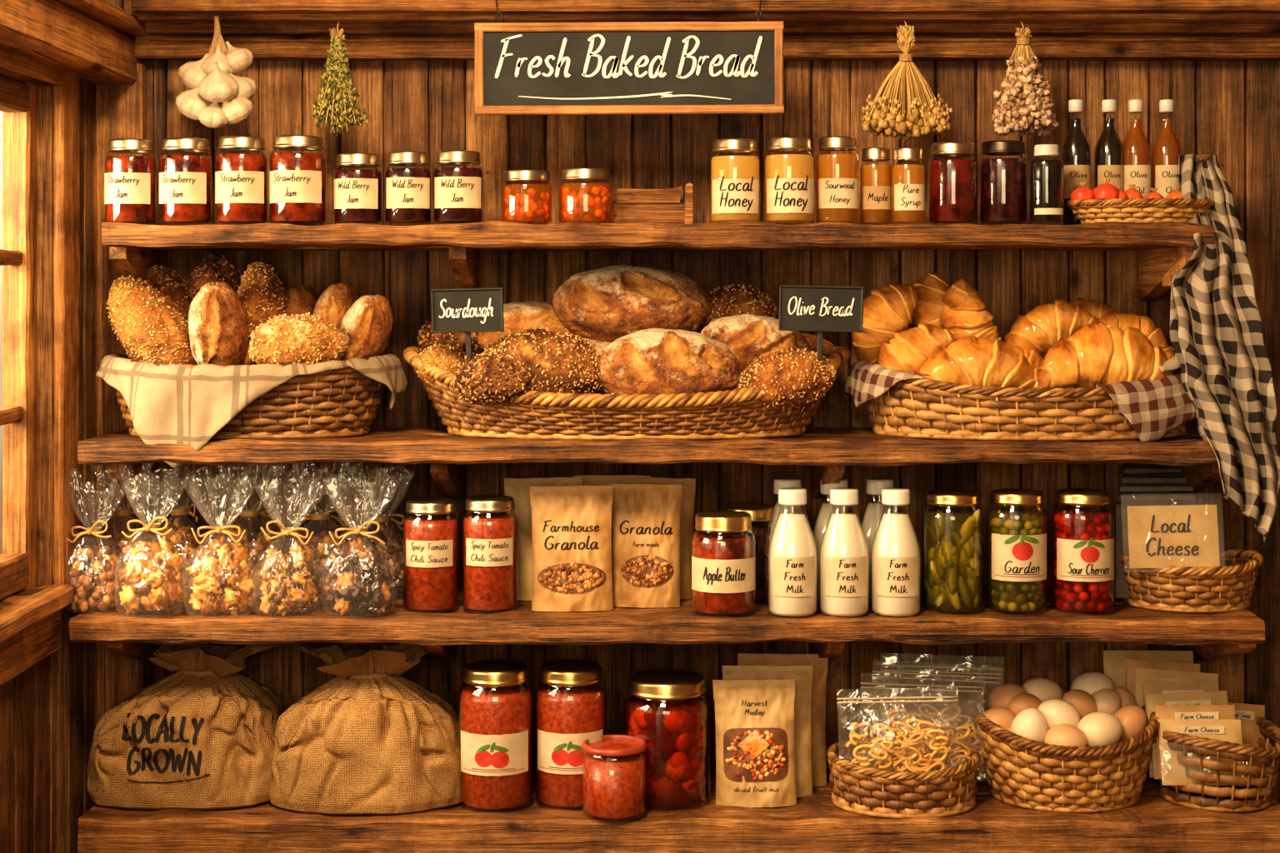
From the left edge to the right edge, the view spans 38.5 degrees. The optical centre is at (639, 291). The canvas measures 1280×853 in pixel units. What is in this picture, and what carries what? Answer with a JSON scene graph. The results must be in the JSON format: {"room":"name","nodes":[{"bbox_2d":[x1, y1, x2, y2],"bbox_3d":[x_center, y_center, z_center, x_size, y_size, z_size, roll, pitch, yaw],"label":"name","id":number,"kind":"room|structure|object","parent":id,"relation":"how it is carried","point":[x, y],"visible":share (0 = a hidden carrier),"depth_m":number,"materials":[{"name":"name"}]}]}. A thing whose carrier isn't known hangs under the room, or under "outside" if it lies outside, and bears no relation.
{"room":"food shop","nodes":[
{"label":"food shop","id":0,"kind":"room"},
{"bbox_2d":[0,66,95,852],"bbox_3d":[-0.932,0.068,2.049,0.074,2.350,2.001,0,0,0],"label":"wall","id":1,"kind":"structure","parent":0,"point":[47,712],"depth_m":2.80,"materials":[{"name":"brown wood"}]},
{"bbox_2d":[0,43,79,686],"bbox_3d":[-0.910,0.072,2.241,0.098,0.952,1.281,0,0,0],"label":"window","id":2,"kind":"structure","parent":1,"relation":"in","point":[31,627],"depth_m":2.75,"materials":[{"name":"brown wood"}]},
{"bbox_2d":[0,0,149,84],"bbox_3d":[-0.850,-0.391,2.045,0.098,0.103,1.990,0,0,0],"label":"ceiling beam","id":3,"kind":"structure","parent":1,"relation":"attached to","point":[94,40],"depth_m":2.71,"materials":[{"name":"brown wood"}]},
{"bbox_2d":[107,0,1279,804],"bbox_3d":[0.116,0.068,3.075,2.230,2.353,0.053,0,0,0],"label":"wall","id":4,"kind":"structure","parent":0,"point":[1227,110],"depth_m":3.05,"materials":[{"name":"brown wood"}]},
{"bbox_2d":[95,63,146,727],"bbox_3d":[-0.859,0.434,3.032,0.081,1.618,0.037,0,0,0],"label":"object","id":5,"kind":"structure","parent":4,"relation":"attached to","point":[120,109],"depth_m":3.02,"materials":[{"name":"brown wood"}]},
{"bbox_2d":[175,15,256,128],"bbox_3d":[-0.669,-0.348,2.889,0.121,0.183,0.103,0,0,0],"label":"garlic braid","id":6,"kind":"object","parent":4,"relation":"hanging from","point":[211,79],"visible":1,"depth_m":2.88},
{"bbox_2d":[310,20,368,135],"bbox_3d":[-0.477,-0.341,2.911,0.090,0.188,0.062,0,0,-11],"label":"bunch","id":7,"kind":"object","parent":4,"relation":"hanging from","point":[337,83],"visible":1,"depth_m":2.90,"materials":[{"name":"plant"}]},
{"bbox_2d":[474,0,784,114],"bbox_3d":[-0.017,-0.376,2.852,0.478,0.203,0.037,0,0,0],"label":"chalkboard sign","id":8,"kind":"object","parent":4,"relation":"attached to","point":[654,67],"visible":1,"depth_m":2.84,"materials":[{"name":"brown wood"}]},
{"bbox_2d":[77,426,1220,498],"bbox_3d":[0.030,0.283,2.897,1.747,0.122,0.303,0,0,0],"label":"wooden shelf","id":9,"kind":"object","parent":4,"relation":"attached to","point":[828,450],"visible":0.75,"depth_m":2.75,"materials":[{"name":"brown wood"}]},
{"bbox_2d":[110,354,391,439],"bbox_3d":[-0.615,0.162,2.892,0.452,0.126,0.272,0,0,2],"label":"bread basket","id":10,"kind":"object","parent":9,"relation":"on","point":[346,410],"visible":0.56,"depth_m":2.80,"materials":[{"name":"brown wicker"}]},
{"bbox_2d":[105,275,189,364],"bbox_3d":[-0.769,0.056,2.878,0.135,0.166,0.117,0,0,-10],"label":"bread loaf","id":11,"kind":"object","parent":10,"relation":"in","point":[149,327],"visible":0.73,"depth_m":2.84,"materials":[{"name":"food"}]},
{"bbox_2d":[188,281,249,365],"bbox_3d":[-0.656,0.060,2.853,0.091,0.153,0.105,0,0,-8],"label":"bread loaf","id":12,"kind":"object","parent":10,"relation":"in","point":[218,331],"visible":0.81,"depth_m":2.82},
{"bbox_2d":[95,354,407,468],"bbox_3d":[-0.611,0.181,2.833,0.483,0.166,0.202,0,0,0],"label":"liner","id":13,"kind":"object","parent":10,"relation":"in","point":[170,403],"visible":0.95,"depth_m":2.76,"materials":[{"name":"fabric"}]},
{"bbox_2d":[237,261,287,343],"bbox_3d":[-0.603,0.038,2.935,0.089,0.175,0.094,0,0,4],"label":"bread loaf","id":14,"kind":"object","parent":10,"relation":"in","point":[261,292],"visible":0.42,"depth_m":2.90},
{"bbox_2d":[248,311,346,364],"bbox_3d":[-0.528,0.081,2.824,0.144,0.099,0.122,0,0,-23],"label":"bread loaf","id":15,"kind":"object","parent":10,"relation":"in","point":[301,338],"visible":0.85,"depth_m":2.78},
{"bbox_2d":[338,294,393,360],"bbox_3d":[-0.433,0.066,2.879,0.091,0.124,0.094,0,0,-9],"label":"bread loaf","id":16,"kind":"object","parent":10,"relation":"in","point":[367,327],"visible":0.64,"depth_m":2.84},
{"bbox_2d":[402,346,849,440],"bbox_3d":[-0.021,0.156,2.898,0.712,0.139,0.316,0,0,0],"label":"bread basket","id":17,"kind":"object","parent":9,"relation":"on","point":[736,413],"visible":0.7,"depth_m":2.78,"materials":[{"name":"wicker"}]},
{"bbox_2d":[451,351,534,406],"bbox_3d":[-0.217,0.134,2.798,0.138,0.090,0.107,0,0,11],"label":"loaf","id":18,"kind":"object","parent":17,"relation":"in","point":[484,379],"visible":0.77,"depth_m":2.76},
{"bbox_2d":[430,287,504,359],"bbox_3d":[-0.261,0.048,2.783,0.109,0.107,0.012,-1,0,0],"label":"price sign","id":19,"kind":"object","parent":18,"relation":"on","point":[467,311],"visible":1,"depth_m":2.78,"materials":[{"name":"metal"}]},
{"bbox_2d":[476,300,574,350],"bbox_3d":[-0.182,0.066,2.940,0.176,0.100,0.129,0,0,0],"label":"loaf","id":20,"kind":"object","parent":17,"relation":"in","point":[517,317],"visible":0.32,"depth_m":2.89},
{"bbox_2d":[480,325,601,409],"bbox_3d":[-0.150,0.119,2.823,0.202,0.132,0.119,0,0,-5],"label":"loaf","id":21,"kind":"object","parent":17,"relation":"in","point":[557,362],"visible":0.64,"depth_m":2.78,"materials":[{"name":"food"}]},
{"bbox_2d":[585,338,612,391],"bbox_3d":[-0.071,0.116,2.920,0.166,0.088,0.113,0,0,0],"label":"loaf","id":22,"kind":"object","parent":17,"relation":"in","point":[598,345],"visible":0.03,"depth_m":2.89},
{"bbox_2d":[552,265,710,341],"bbox_3d":[-0.015,0.021,2.934,0.258,0.128,0.165,0,0,4],"label":"loaf","id":23,"kind":"object","parent":22,"relation":"on","point":[610,303],"visible":0.86,"depth_m":2.87,"materials":[{"name":"food"}]},
{"bbox_2d":[597,328,740,394],"bbox_3d":[0.041,0.120,2.823,0.233,0.126,0.135,0,0,0],"label":"loaf","id":24,"kind":"object","parent":17,"relation":"in","point":[650,361],"visible":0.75,"depth_m":2.78,"materials":[{"name":"food"}]},
{"bbox_2d":[700,314,811,374],"bbox_3d":[0.181,0.091,2.884,0.179,0.112,0.134,0,0,3],"label":"loaf","id":25,"kind":"object","parent":17,"relation":"in","point":[750,337],"visible":0.37,"depth_m":2.84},
{"bbox_2d":[700,284,778,328],"bbox_3d":[0.156,0.032,2.964,0.136,0.090,0.104,0,0,3],"label":"loaf","id":26,"kind":"object","parent":25,"relation":"on","point":[729,301],"visible":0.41,"depth_m":2.92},
{"bbox_2d":[735,345,837,409],"bbox_3d":[0.225,0.134,2.818,0.153,0.101,0.106,0,0,13],"label":"loaf","id":27,"kind":"object","parent":17,"relation":"in","point":[791,377],"visible":0.91,"depth_m":2.78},
{"bbox_2d":[778,285,864,358],"bbox_3d":[0.274,0.046,2.783,0.128,0.110,0.012,1,0,0],"label":"price sign","id":28,"kind":"object","parent":27,"relation":"on","point":[820,309],"visible":1,"depth_m":2.78,"materials":[{"name":"metal"}]},
{"bbox_2d":[865,363,1189,440],"bbox_3d":[0.614,0.169,2.895,0.536,0.113,0.286,0,0,0],"label":"basket","id":29,"kind":"object","parent":9,"relation":"on","point":[993,413],"visible":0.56,"depth_m":2.77,"materials":[{"name":"wicker"}]},
{"bbox_2d":[851,283,917,364],"bbox_3d":[0.382,0.050,2.920,0.089,0.152,0.085,30,0,0],"label":"croissant","id":30,"kind":"object","parent":29,"relation":"in","point":[888,311],"depth_m":2.89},
{"bbox_2d":[844,360,925,407],"bbox_3d":[0.376,0.144,2.857,0.082,0.073,0.170,0,0,-34],"label":"checked napkin","id":31,"kind":"object","parent":29,"relation":"on","point":[865,382],"visible":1,"depth_m":2.83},
{"bbox_2d":[878,323,955,394],"bbox_3d":[0.419,0.099,2.860,0.146,0.079,0.075,-42,0,0],"label":"croissant","id":32,"kind":"object","parent":29,"relation":"in","point":[907,352],"depth_m":2.83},
{"bbox_2d":[914,335,1035,403],"bbox_3d":[0.507,0.122,2.825,0.200,0.103,0.093,-10,0,0],"label":"croissant","id":33,"kind":"object","parent":29,"relation":"in","point":[974,361],"depth_m":2.79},
{"bbox_2d":[1035,321,1174,389],"bbox_3d":[0.721,0.105,2.820,0.219,0.116,0.110,5,0,0],"label":"croissant","id":34,"kind":"object","parent":29,"relation":"in","point":[1096,353],"depth_m":2.78,"materials":[{"name":"food"}]},
{"bbox_2d":[1095,370,1196,441],"bbox_3d":[0.805,0.168,2.810,0.250,0.120,0.075,0,0,-31],"label":"checked napkin","id":35,"kind":"object","parent":29,"relation":"in","point":[1153,408],"visible":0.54,"depth_m":2.76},
{"bbox_3d":[0.677,0.139,2.910,0.132,0.062,0.060,0,0,0],"label":"croissant","id":36,"kind":"object","parent":29,"relation":"on","visible":0},
{"bbox_2d":[1007,345,1043,368],"bbox_3d":[0.593,0.121,2.900,0.132,0.083,0.068,0,0,7],"label":"croissant","id":37,"kind":"object","parent":36,"relation":"on","point":[1034,358],"visible":0.09,"depth_m":2.88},
{"bbox_2d":[939,278,1001,343],"bbox_3d":[0.524,0.055,2.907,0.090,0.153,0.088,0,0,-30],"label":"croissant","id":38,"kind":"object","parent":37,"relation":"on","point":[964,314],"visible":0.59,"depth_m":2.88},
{"bbox_2d":[1004,299,1098,355],"bbox_3d":[0.656,0.067,2.920,0.156,0.111,0.080,0,0,1],"label":"croissant","id":39,"kind":"object","parent":37,"relation":"on","point":[1043,326],"visible":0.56,"depth_m":2.89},
{"bbox_2d":[101,220,1214,301],"bbox_3d":[0.024,-0.045,2.897,1.675,0.123,0.303,0,0,0],"label":"wooden shelf","id":40,"kind":"object","parent":4,"relation":"attached to","point":[135,248],"depth_m":2.75,"materials":[{"name":"brown wood"}]},
{"bbox_2d":[104,138,156,224],"bbox_3d":[-0.786,-0.168,2.829,0.077,0.131,0.078,0,0,6],"label":"jam jar","id":41,"kind":"object","parent":40,"relation":"on","point":[129,181],"visible":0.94,"depth_m":2.80,"materials":[{"name":"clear glass"}]},
{"bbox_2d":[159,137,212,225],"bbox_3d":[-0.701,-0.169,2.829,0.080,0.133,0.081,0,0,6],"label":"jam jar","id":42,"kind":"object","parent":40,"relation":"on","point":[184,180],"visible":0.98,"depth_m":2.80,"materials":[{"name":"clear glass"}]},
{"bbox_2d":[215,135,268,224],"bbox_3d":[-0.615,-0.170,2.829,0.080,0.135,0.081,0,0,0],"label":"jam jar","id":43,"kind":"object","parent":40,"relation":"on","point":[240,179],"visible":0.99,"depth_m":2.80,"materials":[{"name":"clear glass"}]},
{"bbox_2d":[269,135,326,225],"bbox_3d":[-0.527,-0.171,2.829,0.088,0.137,0.089,0,0,6],"label":"jam jar","id":44,"kind":"object","parent":40,"relation":"on","point":[297,180],"visible":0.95,"depth_m":2.79,"materials":[{"name":"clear glass"}]},
{"bbox_2d":[334,152,382,224],"bbox_3d":[-0.435,-0.157,2.829,0.075,0.110,0.076,0,0,5],"label":"jam jar","id":45,"kind":"object","parent":40,"relation":"on","point":[357,192],"visible":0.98,"depth_m":2.80,"materials":[{"name":"clear glass"}]},
{"bbox_2d":[385,150,431,225],"bbox_3d":[-0.358,-0.159,2.829,0.072,0.112,0.073,0,0,-5],"label":"jam jar","id":46,"kind":"object","parent":40,"relation":"on","point":[407,190],"visible":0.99,"depth_m":2.80,"materials":[{"name":"clear glass"}]},
{"bbox_2d":[433,150,483,224],"bbox_3d":[-0.280,-0.159,2.829,0.077,0.113,0.078,0,0,-3],"label":"jam jar","id":47,"kind":"object","parent":40,"relation":"on","point":[457,191],"visible":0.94,"depth_m":2.80,"materials":[{"name":"clear glass"}]},
{"bbox_2d":[500,169,552,222],"bbox_3d":[-0.176,-0.145,2.840,0.080,0.085,0.080,0,0,0],"label":"jar","id":48,"kind":"object","parent":40,"relation":"on","point":[512,212],"visible":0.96,"depth_m":2.81,"materials":[{"name":"clear glass"}]},
{"bbox_2d":[558,167,613,222],"bbox_3d":[-0.084,-0.146,2.840,0.085,0.087,0.085,0,0,0],"label":"jar","id":49,"kind":"object","parent":40,"relation":"on","point":[598,196],"visible":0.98,"depth_m":2.81,"materials":[{"name":"clear glass"}]},
{"bbox_2d":[610,182,692,224],"bbox_3d":[0.018,-0.135,2.894,0.129,0.068,0.095,0,0,0],"label":"wooden crate","id":50,"kind":"object","parent":40,"relation":"on","point":[674,205],"visible":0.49,"depth_m":2.85,"materials":[{"name":"brown wood"}]},
{"bbox_2d":[710,138,759,222],"bbox_3d":[0.145,-0.167,2.789,0.076,0.128,0.077,0,0,0],"label":"honey jar","id":51,"kind":"object","parent":40,"relation":"on","point":[734,179],"visible":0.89,"depth_m":2.76,"materials":[{"name":"clear glass"}]},
{"bbox_2d":[764,136,814,224],"bbox_3d":[0.227,-0.168,2.789,0.076,0.131,0.077,0,0,0],"label":"honey jar","id":52,"kind":"object","parent":40,"relation":"on","point":[788,177],"visible":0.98,"depth_m":2.76,"materials":[{"name":"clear glass"}]},
{"bbox_2d":[815,135,859,223],"bbox_3d":[0.304,-0.170,2.820,0.067,0.134,0.068,0,0,0],"label":"honey jar","id":53,"kind":"object","parent":40,"relation":"on","point":[837,174],"visible":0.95,"depth_m":2.79,"materials":[{"name":"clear glass"}]},
{"bbox_2d":[860,147,891,223],"bbox_3d":[0.365,-0.162,2.840,0.049,0.119,0.050,0,0,0],"label":"jar","id":54,"kind":"object","parent":40,"relation":"on","point":[875,179],"visible":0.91,"depth_m":2.82,"materials":[{"name":"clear glass"}]},
{"bbox_2d":[891,147,924,224],"bbox_3d":[0.411,-0.161,2.810,0.051,0.117,0.052,0,0,0],"label":"jar","id":55,"kind":"object","parent":40,"relation":"on","point":[907,179],"visible":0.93,"depth_m":2.79,"materials":[{"name":"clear glass"}]},
{"bbox_2d":[928,141,978,224],"bbox_3d":[0.484,-0.166,2.830,0.077,0.126,0.077,0,0,0],"label":"jar","id":56,"kind":"object","parent":40,"relation":"on","point":[952,182],"visible":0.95,"depth_m":2.80,"materials":[{"name":"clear glass"}]},
{"bbox_2d":[979,140,1028,224],"bbox_3d":[0.563,-0.167,2.840,0.075,0.130,0.075,0,0,0],"label":"jam jar","id":57,"kind":"object","parent":40,"relation":"on","point":[1002,181],"visible":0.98,"depth_m":2.81,"materials":[{"name":"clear glass"}]},
{"bbox_2d":[1030,144,1063,224],"bbox_3d":[0.623,-0.164,2.810,0.051,0.122,0.051,0,0,0],"label":"jar","id":58,"kind":"object","parent":40,"relation":"on","point":[1046,176],"visible":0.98,"depth_m":2.79,"materials":[{"name":"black glass"}]},
{"bbox_2d":[1060,99,1090,224],"bbox_3d":[0.689,-0.203,2.900,0.046,0.201,0.047,0,0,1],"label":"oil bottle","id":59,"kind":"object","parent":40,"relation":"on","point":[1076,152],"visible":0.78,"depth_m":2.88,"materials":[{"name":"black glass"}]},
{"bbox_2d":[1122,99,1150,218],"bbox_3d":[0.784,-0.203,2.900,0.046,0.201,0.047,0,0,1],"label":"oil bottle","id":60,"kind":"object","parent":40,"relation":"on","point":[1137,165],"visible":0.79,"depth_m":2.88,"materials":[{"name":"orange glass"}]},
{"bbox_2d":[1066,198,1214,224],"bbox_3d":[0.771,-0.122,2.822,0.227,0.038,0.143,0,0,-3],"label":"basket","id":61,"kind":"object","parent":40,"relation":"on","point":[1170,209],"visible":0.88,"depth_m":2.77,"materials":[{"name":"wicker"}]},
{"bbox_2d":[1151,99,1181,198],"bbox_3d":[0.833,-0.203,2.900,0.046,0.201,0.047,0,0,-1],"label":"oil bottle","id":62,"kind":"object","parent":40,"relation":"on","point":[1167,150],"visible":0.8,"depth_m":2.88,"materials":[{"name":"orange glass"}]},
{"bbox_2d":[69,588,1264,660],"bbox_3d":[0.044,0.551,2.897,1.801,0.124,0.302,0,0,0],"label":"wooden shelf","id":63,"kind":"object","parent":4,"relation":"attached to","point":[1217,636],"visible":0.58,"depth_m":2.75,"materials":[{"name":"brown wood"}]},
{"bbox_2d":[67,468,124,612],"bbox_3d":[-0.846,0.382,2.835,0.106,0.220,0.087,0,0,5],"label":"bag","id":64,"kind":"object","parent":63,"relation":"on","point":[92,575],"visible":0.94,"depth_m":2.81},
{"bbox_2d":[115,466,188,614],"bbox_3d":[-0.749,0.374,2.804,0.113,0.245,0.093,0,0,6],"label":"bag","id":65,"kind":"object","parent":63,"relation":"on","point":[151,581],"visible":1,"depth_m":2.78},
{"bbox_2d":[181,474,259,616],"bbox_3d":[-0.640,0.380,2.800,0.118,0.236,0.091,0,0,-7],"label":"bag","id":66,"kind":"object","parent":63,"relation":"on","point":[223,582],"visible":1,"depth_m":2.78,"materials":[{"name":"plastic"}]},
{"bbox_2d":[251,480,325,617],"bbox_3d":[-0.536,0.381,2.805,0.114,0.232,0.090,0,0,-5],"label":"bag","id":67,"kind":"object","parent":63,"relation":"on","point":[289,582],"visible":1,"depth_m":2.78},
{"bbox_2d":[320,475,397,615],"bbox_3d":[-0.430,0.382,2.806,0.116,0.227,0.099,0,0,-19],"label":"bag","id":68,"kind":"object","parent":63,"relation":"on","point":[360,573],"visible":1,"depth_m":2.79,"materials":[{"name":"plastic"}]},
{"bbox_2d":[402,497,459,613],"bbox_3d":[-0.324,0.408,2.839,0.086,0.170,0.088,0,0,-2],"label":"sauce jar","id":69,"kind":"object","parent":63,"relation":"on","point":[430,542],"visible":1,"depth_m":2.81,"materials":[{"name":"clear glass"}]},
{"bbox_2d":[461,495,518,614],"bbox_3d":[-0.232,0.406,2.839,0.086,0.173,0.088,0,0,-3],"label":"sauce jar","id":70,"kind":"object","parent":63,"relation":"on","point":[489,540],"visible":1,"depth_m":2.81,"materials":[{"name":"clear glass"}]},
{"bbox_2d":[504,476,582,600],"bbox_3d":[-0.155,0.396,2.942,0.128,0.196,0.047,0,0,0],"label":"pouch","id":71,"kind":"object","parent":63,"relation":"on","point":[518,489],"visible":0.29,"depth_m":2.94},
{"bbox_2d":[530,485,613,611],"bbox_3d":[-0.106,0.397,2.835,0.129,0.192,0.051,0,0,-3],"label":"pouch","id":72,"kind":"object","parent":63,"relation":"on","point":[572,526],"visible":1,"depth_m":2.83,"materials":[{"name":"paper"}]},
{"bbox_2d":[611,484,681,608],"bbox_3d":[0.010,0.398,2.870,0.111,0.191,0.051,0,0,2],"label":"pouch","id":73,"kind":"object","parent":63,"relation":"on","point":[646,517],"visible":1,"depth_m":2.86,"materials":[{"name":"paper"}]},
{"bbox_2d":[622,476,695,599],"bbox_3d":[0.030,0.396,2.951,0.121,0.195,0.048,0,0,4],"label":"pouch","id":74,"kind":"object","parent":63,"relation":"on","point":[688,485],"visible":0.25,"depth_m":2.95,"materials":[{"name":"paper"}]},
{"bbox_2d":[690,510,755,617],"bbox_3d":[0.128,0.416,2.809,0.098,0.152,0.100,0,0,0],"label":"jar","id":75,"kind":"object","parent":63,"relation":"on","point":[723,560],"visible":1,"depth_m":2.77,"materials":[{"name":"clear glass"}]},
{"bbox_2d":[767,487,817,616],"bbox_3d":[0.233,0.397,2.800,0.076,0.191,0.077,0,0,-1],"label":"milk bottle","id":76,"kind":"object","parent":63,"relation":"on","point":[792,556],"visible":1,"depth_m":2.77,"materials":[{"name":"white glass"}]},
{"bbox_2d":[819,487,869,616],"bbox_3d":[0.312,0.397,2.800,0.076,0.191,0.077,0,0,-2],"label":"milk bottle","id":77,"kind":"object","parent":63,"relation":"on","point":[843,554],"visible":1,"depth_m":2.77,"materials":[{"name":"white glass"}]},
{"bbox_2d":[870,487,920,616],"bbox_3d":[0.391,0.397,2.800,0.076,0.191,0.077,0,0,2],"label":"milk bottle","id":78,"kind":"object","parent":63,"relation":"on","point":[895,554],"visible":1,"depth_m":2.77,"materials":[{"name":"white glass"}]},
{"bbox_2d":[922,489,982,614],"bbox_3d":[0.482,0.401,2.830,0.091,0.184,0.091,0,0,-12],"label":"pickle jar","id":79,"kind":"object","parent":63,"relation":"on","point":[942,580],"visible":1,"depth_m":2.80,"materials":[{"name":"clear glass"}]},
{"bbox_2d":[986,488,1046,614],"bbox_3d":[0.581,0.400,2.829,0.091,0.185,0.093,0,0,12],"label":"jar","id":80,"kind":"object","parent":63,"relation":"on","point":[1021,560],"visible":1,"depth_m":2.80,"materials":[{"name":"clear glass"}]},
{"bbox_2d":[1050,488,1114,614],"bbox_3d":[0.683,0.400,2.829,0.095,0.185,0.097,0,0,12],"label":"jar","id":81,"kind":"object","parent":63,"relation":"on","point":[1083,542],"visible":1,"depth_m":2.79,"materials":[{"name":"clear glass"}]},
{"bbox_2d":[1114,550,1263,613],"bbox_3d":[0.861,0.452,2.890,0.232,0.082,0.202,0,0,0],"label":"basket","id":82,"kind":"object","parent":63,"relation":"on","point":[1212,588],"visible":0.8,"depth_m":2.81,"materials":[{"name":"wicker"}]},
{"bbox_2d":[1126,505,1219,568],"bbox_3d":[0.817,0.370,2.811,0.155,0.118,0.010,-1,-6,0],"label":"sign","id":83,"kind":"object","parent":82,"relation":"in","point":[1159,537],"depth_m":2.81,"materials":[{"name":"paper"}]},
{"bbox_2d":[130,0,1279,61],"bbox_3d":[0.147,-0.447,2.965,1.949,0.130,0.173,0,0,0],"label":"trim","id":84,"kind":"structure","parent":4,"relation":"attached to","point":[272,30],"depth_m":2.96,"materials":[{"name":"brown wood"}]},
{"bbox_2d":[861,19,952,141],"bbox_3d":[0.421,-0.336,2.902,0.144,0.195,0.065,0,0,-4],"label":"bunch","id":85,"kind":"object","parent":4,"relation":"hanging from","point":[905,107],"visible":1,"depth_m":2.89,"materials":[{"name":"plant"}]},
{"bbox_2d":[991,20,1059,136],"bbox_3d":[0.612,-0.341,2.910,0.105,0.188,0.077,0,0,4],"label":"dried flowers","id":86,"kind":"object","parent":4,"relation":"hanging from","point":[1025,104],"visible":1,"depth_m":2.89,"materials":[{"name":"plant"}]},
{"bbox_2d":[1198,154,1208,162],"bbox_3d":[0.872,-0.206,2.939,0.011,0.012,0.219,0,0,0],"label":"wooden peg","id":87,"kind":"object","parent":4,"relation":"attached to","point":[1203,158],"visible":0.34,"depth_m":2.83,"materials":[{"name":"brown wood"}]},
{"bbox_2d":[1169,154,1279,542],"bbox_3d":[0.875,0.079,2.790,0.158,0.588,0.186,0,0,0],"label":"checked towel","id":88,"kind":"object","parent":87,"relation":"hanging from","point":[1216,332],"visible":0.91,"depth_m":2.73,"materials":[{"name":"fabric"}]},
{"bbox_2d":[1114,463,1196,599],"bbox_3d":[0.817,0.381,2.926,0.147,0.203,0.126,0,0,0],"label":"packets","id":89,"kind":"object","parent":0,"point":[1142,484],"depth_m":2.90},
{"bbox_3d":[0.142,1.258,2.050,2.280,0.033,2.000,0,0,0],"label":"floor","id":90,"kind":"structure","parent":0,"visible":0},
{"bbox_2d":[77,770,1279,852],"bbox_3d":[0.073,1.016,2.897,1.834,0.452,0.303,0,0,0],"label":"wooden shelf","id":91,"kind":"object","parent":90,"relation":"on","point":[1154,824],"visible":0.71,"depth_m":2.75,"materials":[{"name":"brown wood"}]},
{"bbox_2d":[86,643,283,810],"bbox_3d":[-0.712,0.673,2.905,0.316,0.240,0.224,0,0,0],"label":"burlap sack","id":92,"kind":"object","parent":91,"relation":"on","point":[201,737],"visible":0.88,"depth_m":2.82,"materials":[{"name":"fabric"}]},
{"bbox_2d":[269,643,461,815],"bbox_3d":[-0.425,0.674,2.881,0.320,0.240,0.235,0,0,0],"label":"burlap sack","id":93,"kind":"object","parent":91,"relation":"on","point":[371,739],"visible":0.91,"depth_m":2.79,"materials":[{"name":"fabric"}]},
{"bbox_2d":[458,659,532,813],"bbox_3d":[-0.223,0.686,2.839,0.115,0.215,0.117,0,0,0],"label":"jar","id":94,"kind":"object","parent":91,"relation":"on","point":[495,711],"visible":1,"depth_m":2.79,"materials":[{"name":"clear glass"}]},
{"bbox_2d":[535,660,606,810],"bbox_3d":[-0.107,0.687,2.849,0.111,0.213,0.113,0,0,0],"label":"jar","id":95,"kind":"object","parent":91,"relation":"on","point":[571,709],"visible":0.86,"depth_m":2.81,"materials":[{"name":"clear glass"}]},
{"bbox_2d":[580,735,647,822],"bbox_3d":[-0.039,0.739,2.785,0.100,0.110,0.100,0,0,0],"label":"jar","id":96,"kind":"object","parent":91,"relation":"on","point":[614,766],"visible":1,"depth_m":2.75,"materials":[{"name":"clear glass"}]},
{"bbox_2d":[622,669,710,810],"bbox_3d":[0.042,0.697,2.860,0.138,0.194,0.138,0,0,-37],"label":"jar","id":97,"kind":"object","parent":91,"relation":"on","point":[666,709],"visible":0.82,"depth_m":2.81,"materials":[{"name":"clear glass"}]},
{"bbox_2d":[712,679,796,807],"bbox_3d":[0.177,0.698,2.835,0.130,0.194,0.049,0,0,-1],"label":"pouch","id":98,"kind":"object","parent":91,"relation":"on","point":[755,761],"visible":1,"depth_m":2.83,"materials":[{"name":"paper"}]},
{"bbox_2d":[722,665,813,797],"bbox_3d":[0.201,0.693,2.891,0.143,0.204,0.048,0,0,3],"label":"pouch","id":99,"kind":"object","parent":91,"relation":"on","point":[802,675],"visible":0.29,"depth_m":2.89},
{"bbox_2d":[737,653,828,787],"bbox_3d":[0.230,0.689,2.951,0.147,0.211,0.048,0,0,1],"label":"pouch","id":100,"kind":"object","parent":91,"relation":"on","point":[818,687],"visible":0.23,"depth_m":2.95,"materials":[{"name":"paper"}]},
{"bbox_2d":[826,738,979,819],"bbox_3d":[0.409,0.753,2.848,0.237,0.083,0.193,0,0,-4],"label":"basket","id":101,"kind":"object","parent":91,"relation":"on","point":[857,788],"visible":0.85,"depth_m":2.77,"materials":[{"name":"wicker"}]},
{"bbox_2d":[836,696,958,772],"bbox_3d":[0.398,0.683,2.818,0.189,0.146,0.068,0,0,1],"label":"bag","id":102,"kind":"object","parent":101,"relation":"in","point":[927,736],"visible":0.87,"depth_m":2.81,"materials":[{"name":"plastic"}]},
{"bbox_2d":[860,682,984,771],"bbox_3d":[0.440,0.678,2.856,0.200,0.166,0.068,0,0,1],"label":"bag","id":103,"kind":"object","parent":101,"relation":"in","point":[956,739],"visible":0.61,"depth_m":2.85,"materials":[{"name":"plastic"}]},
{"bbox_2d":[968,698,1159,813],"bbox_3d":[0.667,0.724,2.885,0.297,0.140,0.253,0,0,3],"label":"basket","id":104,"kind":"object","parent":91,"relation":"on","point":[1103,778],"visible":0.77,"depth_m":2.79,"materials":[{"name":"wicker"}]},
{"bbox_2d":[977,671,1147,767],"bbox_3d":[0.665,0.679,2.872,0.273,0.141,0.171,0,0,-13],"label":"eggs","id":105,"kind":"object","parent":104,"relation":"in","point":[1093,712],"visible":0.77,"depth_m":2.85,"materials":[{"name":"food"}]},
{"bbox_2d":[1103,650,1264,785],"bbox_3d":[0.875,0.678,2.886,0.248,0.190,0.192,0,0,0],"label":"goods","id":106,"kind":"object","parent":91,"relation":"on","point":[1186,700],"visible":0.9,"depth_m":2.88,"materials":[{"name":"paper"}]},
{"bbox_2d":[1155,716,1279,812],"bbox_3d":[0.902,0.736,2.875,0.212,0.118,0.216,0,0,0],"label":"basket","id":107,"kind":"object","parent":91,"relation":"on","point":[1248,793],"depth_m":2.79,"materials":[{"name":"wicker"}]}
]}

